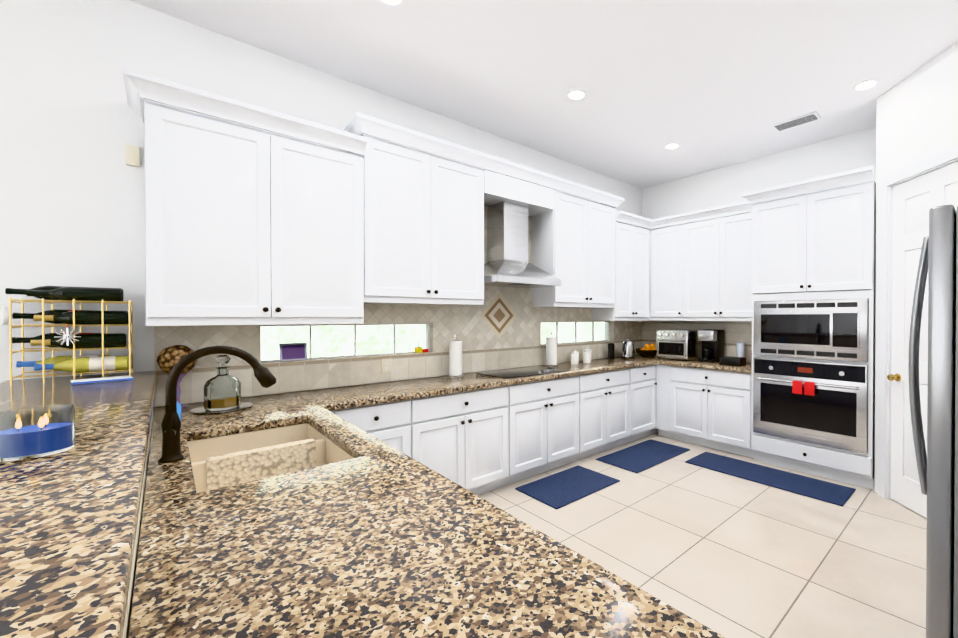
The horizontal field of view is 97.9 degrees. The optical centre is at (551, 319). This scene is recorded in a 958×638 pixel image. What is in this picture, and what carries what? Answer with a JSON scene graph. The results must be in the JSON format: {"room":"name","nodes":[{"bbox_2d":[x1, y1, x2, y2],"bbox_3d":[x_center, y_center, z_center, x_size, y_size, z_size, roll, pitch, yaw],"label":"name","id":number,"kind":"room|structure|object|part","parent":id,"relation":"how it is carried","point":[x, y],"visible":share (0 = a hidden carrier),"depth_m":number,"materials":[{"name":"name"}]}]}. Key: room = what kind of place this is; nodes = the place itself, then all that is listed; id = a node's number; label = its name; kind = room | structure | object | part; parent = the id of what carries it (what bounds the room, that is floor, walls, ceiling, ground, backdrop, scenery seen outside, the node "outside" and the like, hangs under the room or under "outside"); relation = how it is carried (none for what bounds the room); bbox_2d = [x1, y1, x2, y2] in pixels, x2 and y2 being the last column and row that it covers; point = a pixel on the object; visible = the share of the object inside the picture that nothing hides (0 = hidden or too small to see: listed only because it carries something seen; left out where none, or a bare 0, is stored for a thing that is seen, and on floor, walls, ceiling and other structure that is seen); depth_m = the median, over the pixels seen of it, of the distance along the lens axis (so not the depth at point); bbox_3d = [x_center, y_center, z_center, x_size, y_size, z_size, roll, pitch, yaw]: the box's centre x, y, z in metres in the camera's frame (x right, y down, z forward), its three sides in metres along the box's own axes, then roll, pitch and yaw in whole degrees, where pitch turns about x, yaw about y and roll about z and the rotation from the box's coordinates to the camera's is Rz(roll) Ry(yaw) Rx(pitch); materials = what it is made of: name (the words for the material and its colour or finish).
{"room":"kitchen","nodes":[
{"label":"kitchen","id":0,"kind":"room"},
{"bbox_2d":[0,0,641,407],"bbox_3d":[-2.067,-0.193,2.732,9.300,3.220,0.150,0,1,-43],"label":"wall","id":1,"kind":"structure","parent":0,"point":[72,200],"depth_m":2.25,"materials":[{"name":"white paint"}]},
{"bbox_2d":[0,307,8,324],"bbox_3d":[-2.580,-0.018,1.938,0.088,0.088,0.018,0,1,30],"label":"light switch","id":2,"kind":"object","parent":1,"relation":"attached to","point":[4,315],"visible":1,"depth_m":1.92,"materials":[{"name":"white plastic"}]},
{"bbox_2d":[126,144,139,166],"bbox_3d":[-2.365,-0.925,2.324,0.055,0.110,0.028,0,1,-43],"label":"thermostat","id":3,"kind":"object","parent":1,"relation":"attached to","point":[132,155],"visible":0.98,"depth_m":2.31,"materials":[{"name":"beige plastic"}]},
{"bbox_2d":[123,68,367,325],"bbox_3d":[-1.814,-0.601,2.554,1.150,1.258,0.429,0,1,-43],"label":"upper cabinet","id":4,"kind":"object","parent":1,"relation":"attached to","point":[245,225],"visible":1,"depth_m":2.38,"materials":[{"name":"white wood"}]},
{"bbox_2d":[279,347,307,360],"bbox_3d":[-1.844,0.229,2.936,0.170,0.130,0.039,0,1,-43],"label":"framed picture","id":5,"kind":"object","parent":1,"relation":"on","point":[288,354],"visible":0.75,"depth_m":2.93,"materials":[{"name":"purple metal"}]},
{"bbox_2d":[260,323,429,361],"bbox_3d":[-1.541,0.158,3.223,1.242,0.253,0.030,0,1,-43],"label":"window","id":6,"kind":"structure","parent":1,"relation":"in","point":[319,341],"depth_m":3.16,"materials":[{"name":"white glass"}]},
{"bbox_2d":[347,135,483,305],"bbox_3d":[-1.048,-0.708,3.301,0.989,1.160,0.390,0,1,-43],"label":"upper cabinet","id":7,"kind":"object","parent":1,"relation":"attached to","point":[423,228],"visible":1,"depth_m":3.14,"materials":[{"name":"white wood"}]},
{"bbox_2d":[415,342,428,352],"bbox_3d":[-1.132,0.238,3.573,0.110,0.100,0.050,0,1,-43],"label":"toy","id":8,"kind":"object","parent":1,"relation":"on","point":[418,349],"visible":0.83,"depth_m":3.55,"materials":[{"name":"yellow plastic"}]},
{"bbox_2d":[154,206,751,405],"bbox_3d":[0.027,-0.308,3.488,4.912,1.604,1.815,0,1,-43],"label":"tile backsplash","id":9,"kind":"structure","parent":1,"relation":"attached to","point":[500,328],"depth_m":3.64,"materials":[{"name":"tile"}]},
{"bbox_2d":[381,358,391,372],"bbox_3d":[-1.330,0.367,3.310,0.080,0.110,0.007,0,1,-43],"label":"electrical outlet plate","id":10,"kind":"object","parent":9,"relation":"attached to","point":[386,365],"visible":1,"depth_m":3.31,"materials":[{"name":"beige plastic"}]},
{"bbox_2d":[340,112,623,215],"bbox_3d":[-0.379,-1.242,3.899,2.930,0.299,0.429,0,1,-43],"label":"crown molding","id":11,"kind":"structure","parent":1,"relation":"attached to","point":[536,198],"depth_m":3.62,"materials":[{"name":"white wood"}]},
{"bbox_2d":[484,201,561,287],"bbox_3d":[-0.350,-0.709,3.888,0.760,0.764,0.488,0,1,-43],"label":"steel range hood","id":12,"kind":"object","parent":1,"relation":"attached to","point":[507,264],"visible":0.94,"depth_m":3.84,"materials":[{"name":"silver metal"}]},
{"bbox_2d":[532,191,614,307],"bbox_3d":[0.271,-0.718,4.541,0.969,1.160,0.390,0,1,-43],"label":"upper cabinet","id":13,"kind":"object","parent":1,"relation":"attached to","point":[573,243],"visible":1,"depth_m":4.32,"materials":[{"name":"white wood"}]},
{"bbox_2d":[541,321,609,344],"bbox_3d":[0.284,0.144,4.939,1.252,0.253,0.030,0,1,-43],"label":"window","id":14,"kind":"structure","parent":1,"relation":"in","point":[577,331],"depth_m":4.93,"materials":[{"name":"white glass"}]},
{"bbox_2d":[592,221,651,320],"bbox_3d":[0.877,-0.572,5.132,0.720,1.160,0.359,0,1,-43],"label":"upper cabinet","id":15,"kind":"object","parent":1,"relation":"attached to","point":[633,244],"depth_m":4.97,"materials":[{"name":"white wood"}]},
{"bbox_2d":[129,0,957,188],"bbox_3d":[-0.645,-1.841,1.207,9.300,0.100,4.300,0,1,-43],"label":"ceiling","id":16,"kind":"structure","parent":0,"point":[708,85],"depth_m":2.86,"materials":[{"name":"white paint"}]},
{"bbox_2d":[377,0,404,7],"bbox_3d":[-0.902,-1.797,2.284,0.170,0.006,0.170,0,1,-43],"label":"recessed light","id":17,"kind":"object","parent":16,"relation":"in","point":[394,3],"visible":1,"depth_m":2.33,"materials":[{"name":"white"}]},
{"bbox_2d":[566,89,586,100],"bbox_3d":[0.197,-1.805,3.304,0.170,0.006,0.170,0,1,-43],"label":"recessed light","id":18,"kind":"object","parent":16,"relation":"in","point":[576,94],"visible":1,"depth_m":3.29,"materials":[{"name":"white"}]},
{"bbox_2d":[664,143,680,149],"bbox_3d":[1.254,-1.812,4.297,0.170,0.006,0.170,0,1,-43],"label":"recessed light","id":19,"kind":"object","parent":16,"relation":"in","point":[670,146],"visible":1,"depth_m":4.30,"materials":[{"name":"white"}]},
{"bbox_2d":[771,111,820,131],"bbox_3d":[2.220,-1.803,3.751,0.160,0.016,0.360,0,1,-43],"label":"ceiling vent","id":20,"kind":"object","parent":16,"relation":"in","point":[799,120],"visible":0.94,"depth_m":3.73,"materials":[{"name":"white metal"}]},
{"bbox_2d":[852,79,879,91],"bbox_3d":[2.414,-1.804,3.165,0.170,0.006,0.170,0,1,-43],"label":"recessed light","id":21,"kind":"object","parent":16,"relation":"in","point":[868,84],"visible":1,"depth_m":3.16,"materials":[{"name":"white"}]},
{"bbox_2d":[477,432,926,637],"bbox_3d":[-0.645,1.478,1.233,9.300,0.100,4.300,0,1,-43],"label":"floor","id":22,"kind":"structure","parent":0,"point":[726,555],"depth_m":2.59,"materials":[{"name":"beige tile"}]},
{"bbox_2d":[123,403,153,637],"bbox_3d":[-1.092,0.888,1.012,0.114,1.084,3.696,0,1,-43],"label":"support","id":23,"kind":"object","parent":22,"relation":"on","point":[128,609],"depth_m":0.91,"materials":[{"name":"stone"}]},
{"bbox_2d":[0,371,156,637],"bbox_3d":[-1.216,0.326,0.852,0.538,0.040,3.740,0,1,-43],"label":"bar","id":24,"kind":"object","parent":23,"relation":"on","point":[68,523],"visible":0.96,"depth_m":0.66,"materials":[{"name":"brown granite"}]},
{"bbox_2d":[0,404,74,460],"bbox_3d":[-1.188,0.256,0.947,0.120,0.098,0.120,0,1,-43],"label":"candle jar","id":25,"kind":"object","parent":24,"relation":"on","point":[34,432],"visible":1,"depth_m":0.92,"materials":[{"name":"clear glass"}]},
{"bbox_2d":[9,298,133,384],"bbox_3d":[-2.409,0.097,2.090,0.388,0.398,0.227,0,1,-43],"label":"wine rack","id":26,"kind":"object","parent":24,"relation":"on","point":[44,326],"visible":0.83,"depth_m":2.04,"materials":[{"name":"gold metal"}]},
{"bbox_2d":[5,288,16,293],"bbox_3d":[-2.499,-0.131,2.079,0.317,0.081,0.075,0,1,-43],"label":"wine bottle","id":27,"kind":"object","parent":26,"relation":"in","point":[8,290],"depth_m":1.97,"materials":[{"name":"black"}]},
{"bbox_2d":[9,337,20,342],"bbox_3d":[-2.491,0.105,2.088,0.317,0.081,0.075,0,1,-43],"label":"wine bottle","id":28,"kind":"object","parent":26,"relation":"in","point":[14,339],"depth_m":1.99,"materials":[{"name":"black glass"}]},
{"bbox_2d":[12,313,24,318],"bbox_3d":[-2.484,-0.013,2.094,0.317,0.081,0.075,0,1,-43],"label":"wine bottle","id":29,"kind":"object","parent":26,"relation":"in","point":[15,315],"depth_m":1.99,"materials":[{"name":"black"}]},
{"bbox_2d":[16,361,24,366],"bbox_3d":[-2.477,0.222,2.103,0.317,0.081,0.075,0,1,-43],"label":"wine bottle","id":30,"kind":"object","parent":26,"relation":"in","point":[19,363],"depth_m":2.00,"materials":[{"name":"blue"}]},
{"bbox_2d":[54,324,80,345],"bbox_3d":[-2.340,0.072,1.989,0.084,0.103,0.010,0,1,-43],"label":"snowflake ornament","id":31,"kind":"object","parent":26,"relation":"hanging from","point":[68,336],"visible":0.96,"depth_m":1.99,"materials":[{"name":"silver metal"}]},
{"bbox_2d":[17,286,123,302],"bbox_3d":[-2.366,-0.128,2.053,0.316,0.075,0.075,0,1,-43],"label":"wine bottle","id":32,"kind":"object","parent":26,"relation":"in","point":[45,292],"depth_m":2.04,"materials":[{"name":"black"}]},
{"bbox_2d":[21,333,126,348],"bbox_3d":[-2.358,0.108,2.062,0.316,0.075,0.075,0,1,-43],"label":"wine bottle","id":33,"kind":"object","parent":26,"relation":"in","point":[87,340],"depth_m":2.06,"materials":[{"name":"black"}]},
{"bbox_2d":[25,355,128,372],"bbox_3d":[-2.351,0.226,2.070,0.316,0.075,0.075,0,1,-43],"label":"wine bottle","id":34,"kind":"object","parent":26,"relation":"in","point":[88,363],"depth_m":2.06,"materials":[{"name":"yellow glass"}]},
{"bbox_2d":[25,309,128,324],"bbox_3d":[-2.351,-0.010,2.068,0.316,0.075,0.075,0,1,-43],"label":"wine bottle","id":35,"kind":"object","parent":26,"relation":"in","point":[55,316],"depth_m":2.06,"materials":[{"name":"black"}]},
{"bbox_2d":[70,375,133,384],"bbox_3d":[-2.191,0.292,2.007,0.132,0.010,0.202,0,1,39],"label":"notepad","id":36,"kind":"object","parent":24,"relation":"on","point":[98,380],"visible":1,"depth_m":1.99,"materials":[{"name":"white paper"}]},
{"bbox_2d":[331,410,338,415],"bbox_3d":[-1.810,0.982,2.446,0.795,0.874,0.592,0,1,-43],"label":"base cabinet","id":37,"kind":"object","parent":22,"relation":"on","point":[336,412],"depth_m":2.51,"materials":[{"name":"white wood"}]},
{"bbox_2d":[152,355,666,426],"bbox_3d":[-0.298,0.513,3.831,4.904,0.040,0.660,0,1,-43],"label":"countertop","id":38,"kind":"structure","parent":37,"relation":"on","point":[344,397],"depth_m":2.96,"materials":[{"name":"brown stone"}]},
{"bbox_2d":[157,345,196,407],"bbox_3d":[-2.170,0.324,2.384,0.174,0.358,0.171,0,1,-43],"label":"ball","id":39,"kind":"object","parent":38,"relation":"on","point":[169,358],"visible":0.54,"depth_m":2.33,"materials":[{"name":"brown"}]},
{"bbox_2d":[190,354,252,413],"bbox_3d":[-1.864,0.348,2.330,0.280,0.311,0.280,0,1,-43],"label":"decanter","id":40,"kind":"object","parent":38,"relation":"on","point":[222,391],"visible":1,"depth_m":2.29,"materials":[{"name":"clear glass"}]},
{"bbox_2d":[447,334,463,377],"bbox_3d":[-0.845,0.309,3.604,0.150,0.370,0.150,0,1,-43],"label":"paper towel holder","id":41,"kind":"object","parent":38,"relation":"on","point":[455,358],"visible":1,"depth_m":3.55,"materials":[{"name":"white paper"}]},
{"bbox_2d":[477,366,570,378],"bbox_3d":[-0.260,0.479,3.881,0.760,0.026,0.480,0,1,-43],"label":"glass cooktop","id":42,"kind":"object","parent":38,"relation":"in","point":[521,372],"visible":1,"depth_m":3.80,"materials":[{"name":"black glass"}]},
{"bbox_2d":[544,332,557,365],"bbox_3d":[-0.007,0.308,4.399,0.150,0.360,0.150,0,1,-43],"label":"paper towel holder","id":43,"kind":"object","parent":38,"relation":"on","point":[551,350],"visible":1,"depth_m":4.35,"materials":[{"name":"white paper"}]},
{"bbox_2d":[570,349,591,364],"bbox_3d":[0.322,0.415,4.605,0.230,0.142,0.230,0,0,2],"label":"canister","id":44,"kind":"object","parent":38,"relation":"on","point":[574,355],"depth_m":4.64,"materials":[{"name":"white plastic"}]},
{"bbox_2d":[608,343,614,358],"bbox_3d":[0.733,0.384,5.102,0.083,0.197,0.084,0,1,-43],"label":"grinder","id":45,"kind":"object","parent":38,"relation":"on","point":[611,347],"visible":1,"depth_m":5.07,"materials":[{"name":"black plastic"}]},
{"bbox_2d":[621,338,634,358],"bbox_3d":[0.950,0.355,5.196,0.258,0.252,0.176,0,1,-43],"label":"kettle","id":46,"kind":"object","parent":38,"relation":"on","point":[628,350],"visible":1,"depth_m":5.14,"materials":[{"name":"silver metal"}]},
{"bbox_2d":[635,348,655,356],"bbox_3d":[1.258,0.431,5.390,0.330,0.098,0.330,0,1,-43],"label":"fruit basket","id":47,"kind":"object","parent":38,"relation":"on","point":[647,353],"visible":0.83,"depth_m":5.28,"materials":[{"name":"grey"}]},
{"bbox_2d":[640,343,655,349],"bbox_3d":[1.261,0.379,5.391,0.185,0.150,0.222,0,1,-43],"label":"oranges","id":48,"kind":"object","parent":47,"relation":"in","point":[651,346],"visible":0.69,"depth_m":5.36,"materials":[{"name":"orange food"}]},
{"bbox_2d":[128,403,725,637],"bbox_3d":[-0.559,0.535,1.053,0.719,0.040,3.030,0,1,-43],"label":"countertop","id":49,"kind":"structure","parent":37,"relation":"on","point":[374,537],"depth_m":0.88,"materials":[{"name":"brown stone"}]},
{"bbox_2d":[177,401,180,419],"bbox_3d":[-1.784,0.424,1.939,0.056,0.166,0.056,0,1,-43],"label":"soap bottle","id":50,"kind":"object","parent":49,"relation":"on","point":[179,409],"visible":0.15,"depth_m":1.94,"materials":[{"name":"blue plastic"}]},
{"bbox_2d":[158,346,275,462],"bbox_3d":[-1.272,0.304,1.582,0.353,0.411,0.112,0,1,-43],"label":"bronze faucet","id":51,"kind":"object","parent":49,"relation":"on","point":[171,424],"visible":1,"depth_m":1.50,"materials":[{"name":"brown metal"}]},
{"bbox_2d":[187,423,352,492],"bbox_3d":[-1.177,0.660,1.701,0.535,0.218,0.920,0,1,-43],"label":"undermount sink","id":52,"kind":"object","parent":49,"relation":"in","point":[328,451],"visible":0.08,"depth_m":1.94,"materials":[{"name":"beige ceramic"}]},
{"bbox_2d":[206,439,315,490],"bbox_3d":[-1.241,0.629,1.776,0.385,0.150,0.050,0,1,-43],"label":"mat","id":53,"kind":"object","parent":52,"relation":"in","point":[226,470],"visible":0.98,"depth_m":1.74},
{"bbox_2d":[339,399,414,458],"bbox_3d":[-1.344,0.978,2.884,0.485,0.874,0.592,0,1,-43],"label":"base cabinet","id":54,"kind":"object","parent":22,"relation":"on","point":[393,423],"depth_m":2.73,"materials":[{"name":"white wood"}]},
{"bbox_2d":[415,385,510,494],"bbox_3d":[-0.861,0.975,3.338,0.840,0.874,0.592,0,1,-43],"label":"base cabinet","id":55,"kind":"object","parent":22,"relation":"on","point":[478,442],"depth_m":3.14,"materials":[{"name":"white wood"}]},
{"bbox_2d":[511,375,582,482],"bbox_3d":[-0.243,0.970,3.919,0.857,0.874,0.592,0,1,-43],"label":"base cabinet","id":56,"kind":"object","parent":22,"relation":"on","point":[547,415],"depth_m":3.70,"materials":[{"name":"white wood"}]},
{"bbox_2d":[515,465,619,508],"bbox_3d":[0.143,1.404,3.511,0.770,0.012,0.500,0,1,-43],"label":"floor mat","id":57,"kind":"object","parent":22,"relation":"on","point":[558,490],"visible":1,"depth_m":3.46,"materials":[{"name":"blue fabric"}]},
{"bbox_2d":[583,368,630,457],"bbox_3d":[0.365,0.966,4.492,0.814,0.874,0.592,0,1,-43],"label":"base cabinet","id":58,"kind":"object","parent":22,"relation":"on","point":[606,395],"depth_m":4.28,"materials":[{"name":"white wood"}]},
{"bbox_2d":[596,439,689,472],"bbox_3d":[0.966,1.398,4.285,0.970,0.012,0.500,0,1,-43],"label":"floor mat","id":59,"kind":"object","parent":22,"relation":"on","point":[642,456],"visible":0.94,"depth_m":4.23,"materials":[{"name":"blue fabric"}]},
{"bbox_2d":[631,365,654,440],"bbox_3d":[0.848,0.962,4.946,0.512,0.874,0.592,0,1,-43],"label":"base cabinet","id":60,"kind":"object","parent":22,"relation":"on","point":[643,377],"depth_m":4.74,"materials":[{"name":"white wood"}]},
{"bbox_2d":[655,364,753,457],"bbox_3d":[1.826,0.964,4.721,0.609,0.874,1.134,0,1,-43],"label":"base cabinet","id":61,"kind":"object","parent":22,"relation":"on","point":[703,407],"depth_m":4.46,"materials":[{"name":"white wood"}]},
{"bbox_2d":[660,359,751,372],"bbox_3d":[1.841,0.506,4.672,0.635,0.040,1.046,0,1,-43],"label":"countertop","id":62,"kind":"structure","parent":61,"relation":"on","point":[693,363],"depth_m":4.51,"materials":[{"name":"brown stone"}]},
{"bbox_2d":[656,329,701,360],"bbox_3d":[1.553,0.302,5.062,0.418,0.360,0.420,0,1,-43],"label":"toaster oven","id":63,"kind":"object","parent":62,"relation":"on","point":[682,344],"visible":0.94,"depth_m":4.92,"materials":[{"name":"silver metal"}]},
{"bbox_2d":[698,329,724,362],"bbox_3d":[1.860,0.299,4.815,0.290,0.370,0.200,0,1,-43],"label":"coffee maker","id":64,"kind":"object","parent":62,"relation":"on","point":[712,340],"visible":0.96,"depth_m":4.74,"materials":[{"name":"black plastic"}]},
{"bbox_2d":[719,356,745,366],"bbox_3d":[1.943,0.445,4.428,0.160,0.085,0.220,0,1,-43],"label":"box","id":65,"kind":"object","parent":62,"relation":"on","point":[732,361],"visible":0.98,"depth_m":4.37,"materials":[{"name":"black plastic"}]},
{"bbox_2d":[736,338,745,356],"bbox_3d":[2.119,0.336,4.620,0.096,0.301,0.096,0,1,-43],"label":"paper towel holder","id":66,"kind":"object","parent":62,"relation":"on","point":[740,346],"visible":0.77,"depth_m":4.59,"materials":[{"name":"white"}]},
{"bbox_2d":[685,452,855,506],"bbox_3d":[1.915,1.403,3.736,0.440,0.012,1.300,0,1,-43],"label":"floor mat","id":67,"kind":"object","parent":22,"relation":"on","point":[829,492],"visible":0.94,"depth_m":3.63,"materials":[{"name":"blue fabric"}]},
{"bbox_2d":[741,166,875,489],"bbox_3d":[2.479,0.083,3.935,0.725,2.648,1.028,0,1,-43],"label":"tall cabinet","id":68,"kind":"object","parent":22,"relation":"on","point":[818,245],"visible":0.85,"depth_m":3.64,"materials":[{"name":"white wood"}]},
{"bbox_2d":[753,357,867,453],"bbox_3d":[2.481,0.738,3.901,0.661,0.732,0.900,0,1,-43],"label":"built-in oven","id":69,"kind":"object","parent":68,"relation":"in","point":[832,412],"visible":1,"depth_m":3.66,"materials":[{"name":"silver metal"}]},
{"bbox_2d":[792,380,814,395],"bbox_3d":[2.250,0.607,3.679,0.027,0.114,0.175,0,1,-43],"label":"oven mitts","id":70,"kind":"object","parent":69,"relation":"hanging from","point":[809,388],"visible":0.98,"depth_m":3.66,"materials":[{"name":"red fabric"}]},
{"bbox_2d":[753,299,868,361],"bbox_3d":[2.484,0.083,3.898,0.574,0.522,0.900,0,1,-43],"label":"built-in microwave","id":71,"kind":"object","parent":68,"relation":"in","point":[838,329],"visible":1,"depth_m":3.66,"materials":[{"name":"silver metal"}]},
{"bbox_2d":[908,204,957,637],"bbox_3d":[1.738,0.537,1.341,0.910,1.780,0.871,0,1,-43],"label":"refrigerator","id":72,"kind":"object","parent":22,"relation":"on","point":[937,465],"visible":1,"depth_m":1.26,"materials":[{"name":"grey metal"}]},
{"bbox_2d":[642,127,876,362],"bbox_3d":[2.739,-0.206,4.300,0.150,3.220,4.150,0,1,-43],"label":"wall","id":73,"kind":"structure","parent":0,"point":[731,184],"depth_m":4.61,"materials":[{"name":"white paint"}]},
{"bbox_2d":[652,221,683,320],"bbox_3d":[1.539,-0.573,5.185,0.359,1.160,0.439,0,1,-43],"label":"upper cabinet","id":74,"kind":"object","parent":73,"relation":"attached to","point":[667,242],"depth_m":5.05,"materials":[{"name":"white wood"}]},
{"bbox_2d":[684,209,751,320],"bbox_3d":[1.994,-0.569,4.701,0.359,1.160,0.890,0,1,-43],"label":"upper cabinet","id":75,"kind":"object","parent":73,"relation":"attached to","point":[697,270],"depth_m":4.58,"materials":[{"name":"white wood"}]},
{"bbox_2d":[874,42,957,517],"bbox_3d":[2.660,-0.191,2.449,0.170,3.220,1.853,0,0,2],"label":"wall","id":76,"kind":"structure","parent":0,"point":[917,151],"depth_m":3.11,"materials":[{"name":"white paint"}]},
{"bbox_3d":[2.671,0.184,2.853,0.576,2.448,0.590,0,1,-43],"label":"pantry door","id":77,"kind":"part","parent":76,"relation":"part of","materials":[{"name":"white wood"}]}
]}

